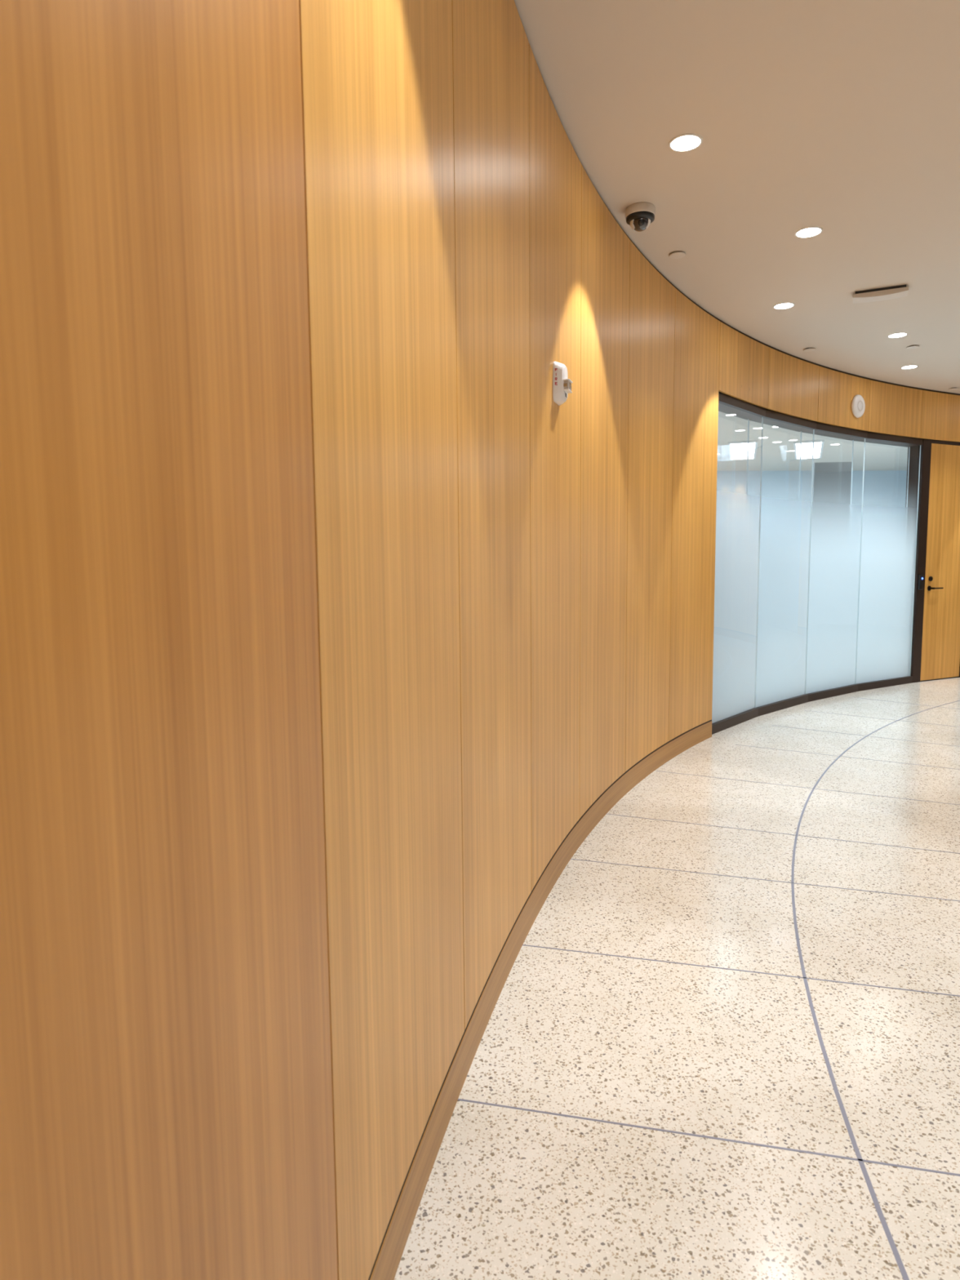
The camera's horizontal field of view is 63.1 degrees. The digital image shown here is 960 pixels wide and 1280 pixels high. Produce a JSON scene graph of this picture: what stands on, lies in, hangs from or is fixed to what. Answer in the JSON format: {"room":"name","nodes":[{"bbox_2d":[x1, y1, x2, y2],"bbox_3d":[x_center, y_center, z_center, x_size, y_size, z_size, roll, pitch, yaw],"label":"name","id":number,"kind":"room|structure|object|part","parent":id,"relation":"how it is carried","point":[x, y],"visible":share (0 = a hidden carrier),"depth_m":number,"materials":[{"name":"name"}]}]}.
{"room":"office building corridor","nodes":[
{"label":"office building corridor","id":0,"kind":"room"},
{"bbox_2d":[0,0,959,1279],"bbox_3d":[2.970,-0.597,3.830,4.403,2.930,16.129,4,7,36],"label":"wall","id":1,"kind":"structure","parent":0,"point":[326,627],"depth_m":0.95,"materials":[{"name":"brown wood"}]},
{"bbox_3d":[-0.282,-0.296,0.597,0.025,2.784,0.816,0,6,7],"label":"wood panel","id":2,"kind":"part","parent":1,"relation":"part of","materials":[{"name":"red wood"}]},
{"bbox_3d":[-0.146,-0.378,1.400,0.025,2.784,0.812,1,6,12],"label":"wood panel","id":3,"kind":"part","parent":1,"relation":"part of","materials":[{"name":"brown wood"}]},
{"bbox_3d":[0.047,-0.460,2.204,0.025,2.784,0.841,1,6,15],"label":"wood panel","id":4,"kind":"part","parent":1,"relation":"part of","materials":[{"name":"brown wood"}]},
{"bbox_2d":[368,720,711,1279],"bbox_3d":[0.326,1.119,1.075,1.102,0.117,9.576,0,6,10],"label":"baseboard","id":5,"kind":"structure","parent":1,"relation":"attached to","point":[389,1256],"depth_m":2.15,"materials":[{"name":"brown wood"}]},
{"bbox_3d":[0.288,-0.542,2.993,0.026,2.784,0.807,1,6,19],"label":"wood panel","id":6,"kind":"part","parent":1,"relation":"part of","materials":[{"name":"brown wood"}]},
{"bbox_2d":[552,361,573,405],"bbox_3d":[0.316,-0.966,2.939,0.058,0.146,0.118,1,6,19],"label":"fire alarm","id":7,"kind":"object","parent":1,"relation":"attached to","point":[562,384],"visible":1,"depth_m":2.90,"materials":[{"name":"plastic"}]},
{"bbox_3d":[0.594,-0.622,3.757,0.027,2.784,0.840,2,6,24],"label":"wood panel","id":8,"kind":"part","parent":1,"relation":"part of","materials":[{"name":"brown wood"}]},
{"bbox_3d":[0.974,-0.700,4.500,0.028,2.784,0.830,3,7,30],"label":"wood panel","id":9,"kind":"part","parent":1,"relation":"part of","materials":[{"name":"brown wood"}]},
{"bbox_3d":[1.419,-0.775,5.195,0.029,2.784,0.820,4,7,35],"label":"wood panel","id":10,"kind":"part","parent":1,"relation":"part of","materials":[{"name":"brown wood"}]},
{"bbox_3d":[1.941,-2.004,5.751,0.029,0.459,0.896,4,8,41],"label":"wood panel","id":11,"kind":"part","parent":1,"relation":"part of","materials":[{"name":"brown wood"}]},
{"bbox_2d":[599,195,959,395],"bbox_3d":[2.999,-2.041,3.648,4.282,0.020,15.936,4,7,36],"label":"trim","id":12,"kind":"structure","parent":1,"relation":"attached to","point":[599,195],"depth_m":6.39,"materials":[{"name":"black metal"}]},
{"bbox_3d":[2.563,-2.075,6.393,0.889,0.459,0.029,-6,8,-43],"label":"wood panel","id":13,"kind":"part","parent":1,"relation":"part of","materials":[{"name":"brown wood"}]},
{"bbox_2d":[711,391,923,734],"bbox_3d":[2.917,-0.663,6.864,3.714,2.455,0.356,-5,7,-40],"label":"window","id":14,"kind":"structure","parent":1,"relation":"in","point":[807,609],"depth_m":6.89,"materials":[{"name":"glass"}]},
{"bbox_3d":[1.939,-0.564,5.938,0.612,2.335,0.696,-1,6,0],"label":"glass pane","id":15,"kind":"part","parent":14,"relation":"part of","materials":[{"name":"glass"}]},
{"bbox_3d":[1.853,-0.571,6.013,0.008,2.335,0.929,4,8,41],"label":"glass pane","id":16,"kind":"part","parent":14,"relation":"part of","materials":[{"name":"clear glass"}]},
{"bbox_3d":[2.498,-0.644,6.675,0.923,2.335,0.008,-6,8,-43],"label":"glass pane","id":17,"kind":"part","parent":14,"relation":"part of","materials":[{"name":"clear glass"}]},
{"bbox_3d":[2.576,-0.636,6.592,0.911,2.335,0.010,-6,8,-43],"label":"glass pane","id":18,"kind":"part","parent":14,"relation":"part of","materials":[{"name":"glass"}]},
{"bbox_3d":[3.195,-0.709,7.259,0.899,2.335,0.008,-5,7,-37],"label":"glass pane","id":19,"kind":"part","parent":14,"relation":"part of","materials":[{"name":"clear glass"}]},
{"bbox_3d":[3.264,-0.701,7.169,0.888,2.335,0.010,-5,7,-37],"label":"glass pane","id":20,"kind":"part","parent":14,"relation":"part of","materials":[{"name":"glass"}]},
{"bbox_3d":[3.955,-0.768,7.775,0.939,2.335,0.008,-4,7,-31],"label":"glass pane","id":21,"kind":"part","parent":14,"relation":"part of","materials":[{"name":"clear glass"}]},
{"bbox_3d":[4.015,-0.759,7.678,0.927,2.335,0.010,-4,7,-31],"label":"glass pane","id":22,"kind":"part","parent":14,"relation":"part of","materials":[{"name":"glass"}]},
{"bbox_3d":[3.240,-2.139,6.965,0.882,0.459,0.029,-5,7,-37],"label":"wood panel","id":23,"kind":"part","parent":1,"relation":"part of","materials":[{"name":"brown wood"}]},
{"bbox_2d":[851,394,865,417],"bbox_3d":[3.437,-2.122,7.089,0.204,0.204,0.034,-5,7,-36],"label":"wall speaker","id":24,"kind":"object","parent":1,"relation":"attached to","point":[858,405],"visible":1,"depth_m":7.06},
{"bbox_3d":[3.965,-2.196,7.465,0.877,0.459,0.029,-4,7,-32],"label":"wood panel","id":25,"kind":"part","parent":1,"relation":"part of","materials":[{"name":"brown wood"}]},
{"bbox_2d":[904,439,959,682],"bbox_3d":[4.770,-0.806,8.121,0.819,2.453,0.221,-3,6,-25],"label":"door","id":26,"kind":"structure","parent":1,"relation":"in","point":[935,638],"depth_m":8.02,"materials":[{"name":"brown wood"}]},
{"bbox_2d":[917,574,923,589],"bbox_3d":[4.469,-0.586,7.920,0.056,0.150,0.028,-3,6,-25],"label":"card reader","id":27,"kind":"object","parent":26,"relation":"attached to","point":[920,584],"visible":1,"depth_m":7.91,"materials":[{"name":"black plastic"}]},
{"bbox_3d":[4.670,-0.531,8.010,0.166,0.052,0.061,-3,6,-25],"label":"handle","id":28,"kind":"part","parent":26,"relation":"part of","materials":[{"name":"black metal"}]},
{"bbox_3d":[4.755,-2.247,7.899,0.921,0.459,0.030,-3,6,-26],"label":"wood panel","id":29,"kind":"part","parent":1,"relation":"part of","materials":[{"name":"brown wood"}]},
{"bbox_2d":[394,677,959,1279],"bbox_3d":[4.007,0.672,6.504,24.000,0.151,25.200,-1,6,0],"label":"floor","id":30,"kind":"structure","parent":0,"point":[723,1042],"depth_m":2.11,"materials":[{"name":"stone"}]},
{"bbox_2d":[811,462,852,518],"bbox_3d":[4.710,-1.099,10.547,0.600,2.550,0.500,0,6,6],"label":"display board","id":31,"kind":"object","parent":30,"relation":"on","point":[832,481],"visible":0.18,"depth_m":10.42,"materials":[{"name":"white glass"}]},
{"bbox_2d":[514,0,959,471],"bbox_3d":[3.977,-2.392,6.196,24.000,0.150,25.200,-1,6,0],"label":"ceiling","id":32,"kind":"structure","parent":0,"point":[841,117],"depth_m":3.23,"materials":[{"name":"paint"}]},
{"bbox_2d":[625,202,655,231],"bbox_3d":[0.756,-1.983,3.686,0.139,0.101,0.139,1,6,12],"label":"dome camera","id":33,"kind":"object","parent":32,"relation":"attached to","point":[639,215],"visible":1,"depth_m":3.64,"materials":[{"name":"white plastic"}]},
{"bbox_2d":[669,252,685,258],"bbox_3d":[1.069,-2.085,4.231,0.088,0.013,0.088,-1,6,0],"label":"cap","id":34,"kind":"object","parent":32,"relation":"attached to","point":[676,255],"visible":1,"depth_m":4.22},
{"bbox_2d":[668,133,702,151],"bbox_3d":[0.816,-1.973,3.102,0.132,0.004,0.132,-1,6,0],"label":"recessed light","id":35,"kind":"object","parent":32,"relation":"in","point":[690,141],"visible":1,"depth_m":3.10,"materials":[{"name":"white plastic"}]},
{"bbox_2d":[728,440,758,460],"bbox_3d":[3.993,-2.874,11.876,0.400,0.030,1.960,1,6,18],"label":"recessed light","id":36,"kind":"object","parent":32,"relation":"in","point":[738,450],"visible":1,"depth_m":11.69,"materials":[{"name":"white plastic"}]},
{"bbox_2d":[773,302,794,309],"bbox_3d":[1.989,-2.187,5.115,0.132,0.004,0.132,-1,6,0],"label":"recessed light","id":37,"kind":"object","parent":32,"relation":"in","point":[786,304],"visible":1,"depth_m":5.11,"materials":[{"name":"white plastic"}]},
{"bbox_2d":[794,226,822,237],"bbox_3d":[1.667,-2.068,3.963,0.132,0.004,0.132,-1,6,0],"label":"recessed light","id":38,"kind":"object","parent":32,"relation":"in","point":[808,232],"visible":1,"depth_m":3.96,"materials":[{"name":"white plastic"}]},
{"bbox_2d":[793,439,824,459],"bbox_3d":[4.992,-2.883,11.876,0.400,0.030,1.960,2,6,22],"label":"recessed light","id":39,"kind":"object","parent":32,"relation":"in","point":[806,446],"visible":1,"depth_m":11.74,"materials":[{"name":"white plastic"}]},
{"bbox_2d":[795,442,821,458],"bbox_3d":[4.992,-2.887,11.875,0.340,0.014,1.900,2,6,22],"label":"diffuser","id":40,"kind":"object","parent":39,"relation":"attached to","point":[806,447],"depth_m":11.85,"materials":[{"name":"white plastic"}]},
{"bbox_2d":[803,347,815,351],"bbox_3d":[2.603,-2.295,6.175,0.088,0.013,0.088,-1,6,0],"label":"cap","id":41,"kind":"object","parent":32,"relation":"attached to","point":[809,349],"visible":1,"depth_m":6.16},
{"bbox_2d":[853,284,908,303],"bbox_3d":[2.480,-2.138,4.844,0.304,0.056,0.118,2,6,25],"label":"ceiling vent","id":42,"kind":"object","parent":32,"relation":"in","point":[895,291],"visible":1,"depth_m":4.81,"materials":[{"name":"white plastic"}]},
{"bbox_2d":[887,332,907,337],"bbox_3d":[3.108,-2.268,5.816,0.132,0.004,0.132,-1,6,0],"label":"recessed light","id":43,"kind":"object","parent":32,"relation":"in","point":[900,334],"visible":1,"depth_m":5.81,"materials":[{"name":"white plastic"}]},
{"bbox_2d":[900,364,918,368],"bbox_3d":[3.733,-2.373,6.793,0.132,0.004,0.132,-1,6,0],"label":"recessed light","id":44,"kind":"object","parent":32,"relation":"in","point":[909,366],"visible":1,"depth_m":6.79,"materials":[{"name":"white plastic"}]},
{"bbox_2d":[906,345,919,349],"bbox_3d":[3.398,-2.298,6.131,0.088,0.013,0.088,-1,6,0],"label":"cap","id":45,"kind":"object","parent":32,"relation":"attached to","point":[912,347],"visible":1,"depth_m":6.12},
{"bbox_2d":[715,470,906,519],"bbox_3d":[4.894,-1.727,14.878,8.893,2.930,0.120,-1,6,-4],"label":"wall","id":46,"kind":"structure","parent":0,"point":[884,497],"depth_m":14.79,"materials":[{"name":"paint"}]}
]}

